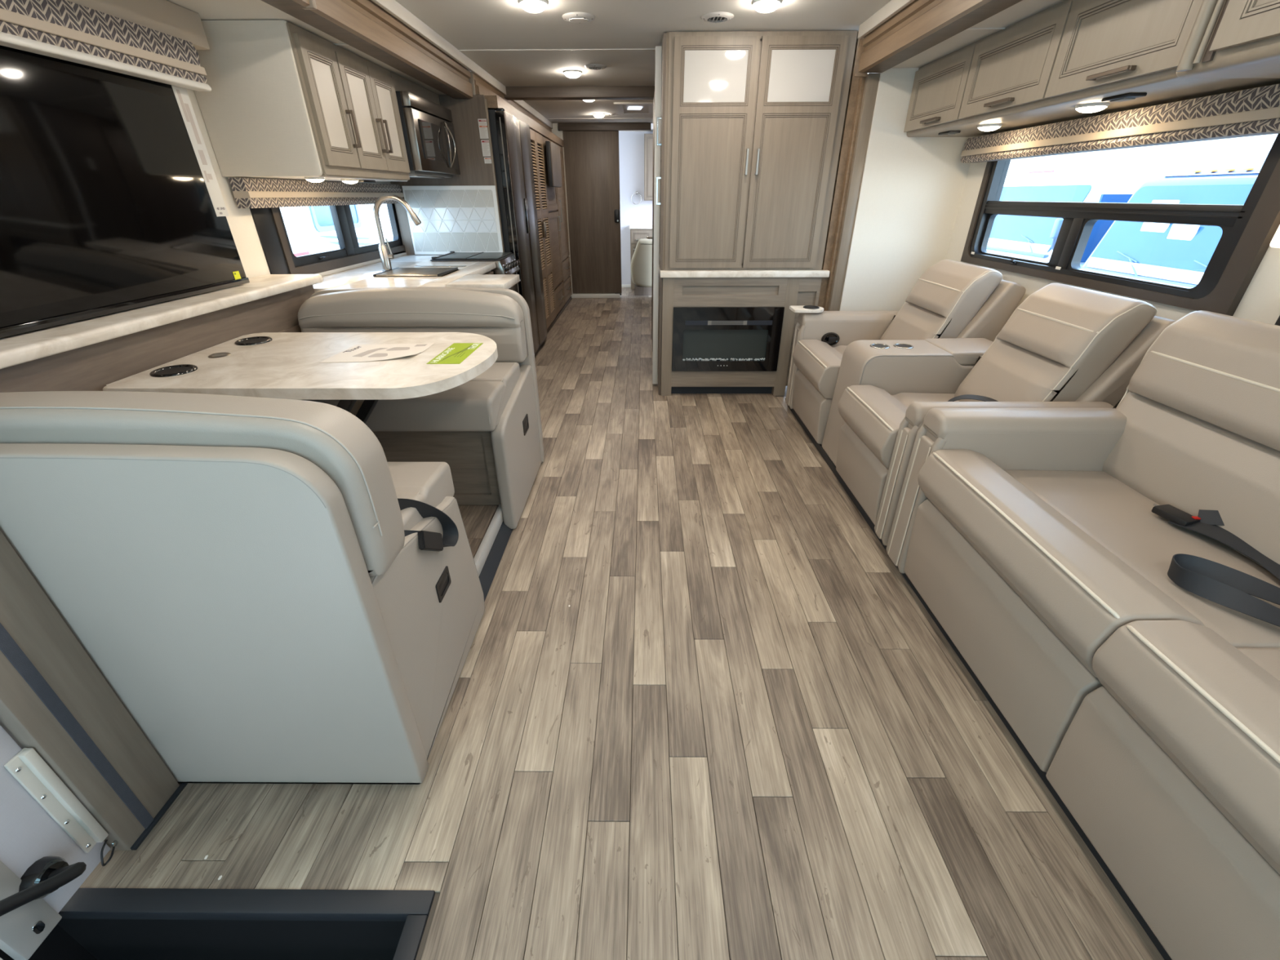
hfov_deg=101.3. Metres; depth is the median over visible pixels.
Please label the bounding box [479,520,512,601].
trim
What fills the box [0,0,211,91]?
window valance
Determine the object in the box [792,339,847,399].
seat cushion
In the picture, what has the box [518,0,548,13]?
recessed light
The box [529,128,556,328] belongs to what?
closet
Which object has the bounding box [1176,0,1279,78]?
upper cabinet
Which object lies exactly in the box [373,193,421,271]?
kitchen faucet
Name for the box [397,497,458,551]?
belt
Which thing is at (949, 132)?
outlet
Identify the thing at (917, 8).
trim
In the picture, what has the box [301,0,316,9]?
trim
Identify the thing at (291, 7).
trim
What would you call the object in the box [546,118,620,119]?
trim
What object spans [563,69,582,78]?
recessed light
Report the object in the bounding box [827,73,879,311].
trim
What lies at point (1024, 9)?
ceiling
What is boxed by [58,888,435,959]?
trim
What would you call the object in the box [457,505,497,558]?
floor
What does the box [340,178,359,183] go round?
light
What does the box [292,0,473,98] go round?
trim
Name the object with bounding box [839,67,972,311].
wall
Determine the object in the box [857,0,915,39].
trim
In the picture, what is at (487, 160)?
warning label
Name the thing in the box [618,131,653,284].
wall
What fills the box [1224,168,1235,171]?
marker light
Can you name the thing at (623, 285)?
baseboard
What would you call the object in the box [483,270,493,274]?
base cabinet
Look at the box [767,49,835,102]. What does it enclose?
panel
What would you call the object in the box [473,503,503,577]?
trim
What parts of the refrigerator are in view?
door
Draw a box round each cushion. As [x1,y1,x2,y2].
[0,391,404,576]
[297,287,528,362]
[304,362,520,431]
[387,462,454,530]
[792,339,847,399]
[838,385,959,469]
[917,448,1279,677]
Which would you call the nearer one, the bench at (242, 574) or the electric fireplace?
the bench at (242, 574)
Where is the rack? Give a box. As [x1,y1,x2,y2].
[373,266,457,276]
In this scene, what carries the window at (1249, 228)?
in the wall at (1260, 302)
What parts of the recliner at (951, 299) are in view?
panel, recline handle, armrest, backrest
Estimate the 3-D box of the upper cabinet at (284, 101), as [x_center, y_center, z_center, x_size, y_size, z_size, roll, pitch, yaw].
[-1.603,-1.818,2.634,0.508,0.538,0.978,0,29,0]
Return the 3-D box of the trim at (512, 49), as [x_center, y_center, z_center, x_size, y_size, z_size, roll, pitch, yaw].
[-0.483,-2.671,3.256,1.280,0.006,0.015,0,29,0]
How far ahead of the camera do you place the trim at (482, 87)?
4.04 m
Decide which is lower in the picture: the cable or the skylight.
the cable
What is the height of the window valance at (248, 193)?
0.122 m
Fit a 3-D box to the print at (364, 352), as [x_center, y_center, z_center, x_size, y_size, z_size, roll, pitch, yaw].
[-0.977,-0.464,1.901,0.079,0.001,0.122,0,29,0]
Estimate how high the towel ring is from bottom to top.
0.176 m
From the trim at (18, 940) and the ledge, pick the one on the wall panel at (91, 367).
the ledge
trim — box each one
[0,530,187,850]
[0,860,62,959]
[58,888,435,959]
[66,0,209,49]
[261,0,469,98]
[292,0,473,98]
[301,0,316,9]
[315,252,406,275]
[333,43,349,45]
[342,0,471,82]
[371,0,552,128]
[458,48,655,51]
[469,71,475,94]
[473,73,552,133]
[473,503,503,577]
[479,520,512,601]
[484,95,564,146]
[503,85,654,100]
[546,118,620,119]
[546,296,571,333]
[558,123,651,130]
[652,45,662,384]
[787,405,1171,959]
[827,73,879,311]
[853,38,867,76]
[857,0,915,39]
[858,0,991,73]
[862,0,943,51]
[862,0,1022,73]
[965,27,1004,30]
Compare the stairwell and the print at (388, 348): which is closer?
the stairwell
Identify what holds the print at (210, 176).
attached to the television at (112, 201)
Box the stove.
[430,251,520,293]
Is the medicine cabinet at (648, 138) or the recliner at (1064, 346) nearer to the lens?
the recliner at (1064, 346)
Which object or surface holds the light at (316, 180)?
attached to the upper cabinet at (284, 101)
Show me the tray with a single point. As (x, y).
(795, 308)
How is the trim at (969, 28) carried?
attached to the wall at (1260, 302)
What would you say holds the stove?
in the countertop
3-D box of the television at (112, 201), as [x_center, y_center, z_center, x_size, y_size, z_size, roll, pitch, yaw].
[-1.747,-0.888,1.481,0.053,0.824,1.458,0,29,0]
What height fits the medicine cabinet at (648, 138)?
0.820 m
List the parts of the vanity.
drawer, drawer, panel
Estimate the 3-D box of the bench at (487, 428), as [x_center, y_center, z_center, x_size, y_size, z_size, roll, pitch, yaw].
[-1.074,-0.354,2.416,1.074,0.935,0.722,0,29,0]
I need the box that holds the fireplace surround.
[657,275,822,395]
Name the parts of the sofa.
panel, skirt panel, armrest, skirt panel, backrest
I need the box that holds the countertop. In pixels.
[312,254,519,292]
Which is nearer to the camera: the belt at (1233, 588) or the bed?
the belt at (1233, 588)
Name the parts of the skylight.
panel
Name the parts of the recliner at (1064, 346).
panel, armrest, backrest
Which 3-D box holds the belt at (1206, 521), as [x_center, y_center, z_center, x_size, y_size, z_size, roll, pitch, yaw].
[1.542,0.210,1.222,0.136,0.085,0.654,0,29,0]
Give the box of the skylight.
[613,102,653,114]
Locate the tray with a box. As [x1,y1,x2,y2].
[789,305,823,312]
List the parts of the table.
port lid, leg, leg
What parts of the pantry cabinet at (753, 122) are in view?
handle, handle, door, door, panel, panel, door, handle, handle, panel, door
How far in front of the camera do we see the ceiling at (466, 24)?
2.87 m
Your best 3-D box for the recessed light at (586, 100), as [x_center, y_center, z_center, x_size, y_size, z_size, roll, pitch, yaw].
[-0.473,-3.515,4.843,0.139,0.039,0.139,0,29,0]
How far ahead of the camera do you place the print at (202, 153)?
2.06 m
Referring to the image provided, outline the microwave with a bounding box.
[390,71,460,178]
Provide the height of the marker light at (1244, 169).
0.020 m
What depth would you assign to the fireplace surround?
3.60 m
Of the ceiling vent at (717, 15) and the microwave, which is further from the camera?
the microwave
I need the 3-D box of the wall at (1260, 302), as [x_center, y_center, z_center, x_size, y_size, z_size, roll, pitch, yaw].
[1.975,-0.327,1.317,0.050,1.925,4.655,0,29,0]
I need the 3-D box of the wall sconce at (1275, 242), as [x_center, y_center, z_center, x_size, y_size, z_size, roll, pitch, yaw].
[1.924,-0.704,1.420,0.055,0.230,0.295,0,29,0]
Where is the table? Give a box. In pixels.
[102,332,497,423]
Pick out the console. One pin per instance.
(927, 366)
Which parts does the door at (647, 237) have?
handle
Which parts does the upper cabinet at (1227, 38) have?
door, panel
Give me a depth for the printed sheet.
1.90 m
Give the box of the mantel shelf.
[658,264,830,277]
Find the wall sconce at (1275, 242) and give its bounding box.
[1270,225,1279,248]
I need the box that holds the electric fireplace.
[671,306,784,371]
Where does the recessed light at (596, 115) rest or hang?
in the ceiling at (466, 24)
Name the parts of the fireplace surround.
panel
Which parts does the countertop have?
splash guard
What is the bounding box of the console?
[822,337,992,466]
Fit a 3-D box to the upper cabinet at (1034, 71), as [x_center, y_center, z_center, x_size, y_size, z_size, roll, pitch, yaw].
[1.723,-1.707,2.181,0.466,0.322,1.817,0,29,0]
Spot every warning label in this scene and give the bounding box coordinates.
[477,119,488,138]
[480,139,490,156]
[484,157,491,163]
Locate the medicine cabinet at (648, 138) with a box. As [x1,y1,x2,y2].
[644,133,653,200]
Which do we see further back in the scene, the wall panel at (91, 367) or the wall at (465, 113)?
the wall at (465, 113)
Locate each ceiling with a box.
[166,0,445,94]
[395,0,891,131]
[892,0,1064,67]
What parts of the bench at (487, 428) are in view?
panel, seat, frame, panel, finger pull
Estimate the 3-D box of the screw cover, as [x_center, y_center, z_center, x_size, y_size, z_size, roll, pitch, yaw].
[-1.189,0.884,1.036,0.002,0.028,0.016,0,29,0]
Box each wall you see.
[186,88,402,278]
[390,94,504,255]
[551,123,573,293]
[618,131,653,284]
[657,63,662,374]
[817,31,863,307]
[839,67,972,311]
[946,161,1279,324]
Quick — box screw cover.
[31,920,44,933]
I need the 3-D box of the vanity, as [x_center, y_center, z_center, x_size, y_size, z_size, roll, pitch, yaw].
[0.063,-3.422,8.057,0.442,0.880,0.414,0,29,0]
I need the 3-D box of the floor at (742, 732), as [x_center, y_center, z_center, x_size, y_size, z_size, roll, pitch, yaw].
[0.380,-0.621,3.927,3.300,0.040,10.700,0,29,0]
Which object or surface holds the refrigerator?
on the floor at (742, 732)
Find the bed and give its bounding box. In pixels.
[630,238,652,295]
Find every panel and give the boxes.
[0,284,315,392]
[683,49,748,102]
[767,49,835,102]
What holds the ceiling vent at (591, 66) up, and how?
in the ceiling at (466, 24)
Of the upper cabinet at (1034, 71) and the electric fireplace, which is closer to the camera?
the upper cabinet at (1034, 71)
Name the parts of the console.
lid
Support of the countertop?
on the base cabinet at (490, 272)
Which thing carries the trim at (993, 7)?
attached to the wall at (912, 188)
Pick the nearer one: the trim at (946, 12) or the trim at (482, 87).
the trim at (946, 12)
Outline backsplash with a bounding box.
[392,185,502,254]
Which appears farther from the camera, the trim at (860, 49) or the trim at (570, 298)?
the trim at (570, 298)
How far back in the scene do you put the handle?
1.00 m
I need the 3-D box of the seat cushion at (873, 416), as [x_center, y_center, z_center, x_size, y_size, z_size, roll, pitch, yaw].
[1.263,-0.245,2.307,0.610,0.190,0.535,0,29,0]
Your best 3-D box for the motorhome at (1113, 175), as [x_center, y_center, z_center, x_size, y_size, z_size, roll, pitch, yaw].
[8.725,-4.683,9.404,4.700,2.920,3.280,0,29,0]
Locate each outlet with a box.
[937,130,960,135]
[1101,93,1146,102]
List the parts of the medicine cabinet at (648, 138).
panel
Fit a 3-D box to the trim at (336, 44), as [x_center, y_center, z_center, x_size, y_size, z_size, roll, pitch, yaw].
[-1.555,-2.005,2.414,0.650,0.005,0.015,0,29,0]
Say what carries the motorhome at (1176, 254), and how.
on the ground
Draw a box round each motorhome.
[986,133,1277,266]
[1080,148,1271,287]
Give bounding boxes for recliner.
[785,259,1026,444]
[835,282,1175,545]
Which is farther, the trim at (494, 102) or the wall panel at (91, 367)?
the trim at (494, 102)
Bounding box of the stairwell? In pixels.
[0,919,404,959]
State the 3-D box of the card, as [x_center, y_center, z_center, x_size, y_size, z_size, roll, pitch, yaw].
[-0.662,-0.459,1.893,0.117,0.002,0.281,0,29,0]
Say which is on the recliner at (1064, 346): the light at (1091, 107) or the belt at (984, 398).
the belt at (984, 398)
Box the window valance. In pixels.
[960,84,1279,163]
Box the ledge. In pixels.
[0,274,323,368]
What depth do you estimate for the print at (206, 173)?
2.08 m
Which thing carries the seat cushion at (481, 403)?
on the bench at (487, 428)
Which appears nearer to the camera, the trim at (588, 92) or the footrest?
the footrest
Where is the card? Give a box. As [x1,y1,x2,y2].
[426,342,483,364]
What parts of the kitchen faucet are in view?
lever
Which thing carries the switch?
attached to the upper cabinet at (284, 101)
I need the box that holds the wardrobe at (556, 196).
[542,136,572,315]
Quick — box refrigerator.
[488,107,547,354]
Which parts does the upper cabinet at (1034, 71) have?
handle, panel, door, handle, panel, door, handle, door, panel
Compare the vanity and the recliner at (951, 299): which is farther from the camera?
the vanity
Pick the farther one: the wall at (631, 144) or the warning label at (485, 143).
the wall at (631, 144)
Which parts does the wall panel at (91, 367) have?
panel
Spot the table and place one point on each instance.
(272, 365)
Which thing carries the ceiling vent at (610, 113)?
in the ceiling at (466, 24)
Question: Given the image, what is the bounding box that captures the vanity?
[629,224,652,288]
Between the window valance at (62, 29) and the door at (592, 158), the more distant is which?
the door at (592, 158)
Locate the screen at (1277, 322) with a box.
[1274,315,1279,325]
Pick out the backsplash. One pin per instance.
(460, 218)
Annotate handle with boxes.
[0,855,86,916]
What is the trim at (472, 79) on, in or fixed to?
attached to the ceiling at (207, 10)
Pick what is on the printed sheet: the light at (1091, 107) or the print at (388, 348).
the print at (388, 348)
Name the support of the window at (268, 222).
in the wall at (240, 220)
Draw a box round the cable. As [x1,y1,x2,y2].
[100,839,118,866]
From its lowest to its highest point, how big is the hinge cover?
0.303 m
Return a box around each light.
[304,177,324,182]
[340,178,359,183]
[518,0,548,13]
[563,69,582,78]
[582,99,594,102]
[592,113,604,118]
[751,0,782,13]
[977,124,1002,131]
[1074,102,1110,112]
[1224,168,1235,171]
[1242,168,1253,170]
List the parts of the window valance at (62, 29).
rail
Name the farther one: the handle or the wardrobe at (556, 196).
the wardrobe at (556, 196)
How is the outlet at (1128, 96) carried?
attached to the upper cabinet at (1034, 71)
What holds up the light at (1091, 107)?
attached to the upper cabinet at (1034, 71)
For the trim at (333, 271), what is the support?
attached to the wall at (240, 220)
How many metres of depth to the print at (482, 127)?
3.73 m
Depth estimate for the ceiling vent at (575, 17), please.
2.64 m
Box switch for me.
[357,179,375,182]
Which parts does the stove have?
hob frame, glass, knob, control panel, knob, oven door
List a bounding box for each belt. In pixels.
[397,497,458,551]
[947,394,998,401]
[1151,503,1279,580]
[1167,553,1279,626]
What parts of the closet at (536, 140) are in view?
handle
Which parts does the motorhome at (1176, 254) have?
reflection panel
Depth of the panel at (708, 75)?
2.98 m
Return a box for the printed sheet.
[320,342,434,362]
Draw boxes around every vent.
[562,12,595,23]
[584,63,606,70]
[608,112,620,115]
[684,320,772,324]
[701,11,733,22]
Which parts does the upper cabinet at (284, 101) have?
door, panel, frame, handle, door, panel, handle, handle, door, panel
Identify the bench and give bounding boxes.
[0,391,484,784]
[297,286,544,528]
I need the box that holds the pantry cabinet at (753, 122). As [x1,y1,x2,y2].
[656,30,857,270]
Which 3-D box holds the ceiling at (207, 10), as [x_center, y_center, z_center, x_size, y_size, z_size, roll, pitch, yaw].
[-1.546,-2.658,3.576,0.750,0.034,9.200,0,29,0]
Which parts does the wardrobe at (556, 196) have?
door, panel, door, panel, drawer, panel, handle, door, panel, drawer, panel, drawer, panel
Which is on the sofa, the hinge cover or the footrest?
the footrest
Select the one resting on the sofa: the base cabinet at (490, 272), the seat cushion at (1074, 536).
the seat cushion at (1074, 536)
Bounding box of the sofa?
[885,310,1279,959]
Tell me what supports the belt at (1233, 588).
on the sofa
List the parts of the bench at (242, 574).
panel, finger pull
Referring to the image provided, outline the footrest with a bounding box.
[1092,619,1279,875]
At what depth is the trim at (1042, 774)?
1.42 m
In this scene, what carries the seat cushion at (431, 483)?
on the bench at (242, 574)
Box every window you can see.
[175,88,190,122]
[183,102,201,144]
[249,203,405,274]
[960,133,1279,315]
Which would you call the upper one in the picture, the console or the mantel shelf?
the mantel shelf
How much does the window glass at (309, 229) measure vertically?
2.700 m
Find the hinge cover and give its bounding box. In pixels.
[4,747,108,853]
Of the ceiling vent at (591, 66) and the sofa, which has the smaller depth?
the sofa
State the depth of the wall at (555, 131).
6.81 m
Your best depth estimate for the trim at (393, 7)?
3.02 m
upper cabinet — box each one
[194,19,410,181]
[903,0,1279,137]
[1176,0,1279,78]
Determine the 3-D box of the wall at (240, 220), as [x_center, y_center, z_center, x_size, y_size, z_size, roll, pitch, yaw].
[-1.889,-0.718,2.061,0.050,1.925,4.680,0,29,0]
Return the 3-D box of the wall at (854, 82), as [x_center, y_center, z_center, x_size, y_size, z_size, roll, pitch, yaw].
[1.223,-1.573,3.426,0.132,2.106,0.060,0,29,0]
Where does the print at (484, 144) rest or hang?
attached to the warning label at (485, 143)
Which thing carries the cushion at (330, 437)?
on the bench at (242, 574)
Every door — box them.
[0,724,110,913]
[563,130,622,294]
[646,91,654,351]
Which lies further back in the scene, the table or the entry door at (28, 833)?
the table
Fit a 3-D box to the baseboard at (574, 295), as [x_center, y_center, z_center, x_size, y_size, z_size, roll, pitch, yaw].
[-0.645,-2.673,7.607,0.710,0.058,0.060,0,29,0]
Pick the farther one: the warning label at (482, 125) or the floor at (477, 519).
the warning label at (482, 125)
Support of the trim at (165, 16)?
attached to the wall at (240, 220)
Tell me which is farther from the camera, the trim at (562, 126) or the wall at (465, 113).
the trim at (562, 126)
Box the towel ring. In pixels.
[631,191,641,204]
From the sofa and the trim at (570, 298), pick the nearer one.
the sofa
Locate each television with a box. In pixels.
[0,44,249,337]
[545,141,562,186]
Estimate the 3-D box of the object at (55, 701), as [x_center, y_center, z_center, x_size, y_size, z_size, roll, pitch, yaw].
[-1.298,-0.036,0.809,0.292,1.922,0.162,0,29,0]
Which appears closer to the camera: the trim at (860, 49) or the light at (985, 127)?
the light at (985, 127)
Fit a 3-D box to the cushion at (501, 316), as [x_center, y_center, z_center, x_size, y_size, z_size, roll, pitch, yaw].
[-1.071,-0.729,2.481,1.030,0.339,0.139,0,29,0]
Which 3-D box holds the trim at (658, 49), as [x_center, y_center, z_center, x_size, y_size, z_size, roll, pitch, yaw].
[0.114,-1.668,3.617,0.038,2.073,0.040,0,29,0]
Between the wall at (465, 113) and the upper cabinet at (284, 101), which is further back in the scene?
the wall at (465, 113)
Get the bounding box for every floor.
[79,287,1164,959]
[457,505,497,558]
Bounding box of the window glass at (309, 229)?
[280,204,393,256]
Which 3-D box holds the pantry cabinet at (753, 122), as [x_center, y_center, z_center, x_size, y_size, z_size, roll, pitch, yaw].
[0.654,-2.018,3.341,1.102,1.235,0.432,0,29,0]
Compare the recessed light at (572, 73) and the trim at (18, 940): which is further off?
the recessed light at (572, 73)
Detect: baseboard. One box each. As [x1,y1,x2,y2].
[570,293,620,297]
[621,284,631,287]
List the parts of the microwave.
filler panel, door, handle, handle, control panel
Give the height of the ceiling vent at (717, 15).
0.013 m
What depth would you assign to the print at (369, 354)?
1.87 m
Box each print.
[197,149,207,164]
[203,170,209,182]
[207,173,213,179]
[353,347,387,356]
[368,353,387,356]
[386,346,409,350]
[479,124,486,137]
[482,142,488,146]
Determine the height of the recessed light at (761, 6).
0.039 m
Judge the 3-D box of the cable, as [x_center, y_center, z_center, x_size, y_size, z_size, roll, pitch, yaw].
[-1.177,0.820,1.158,0.014,0.040,0.046,0,29,0]
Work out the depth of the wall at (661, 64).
3.90 m

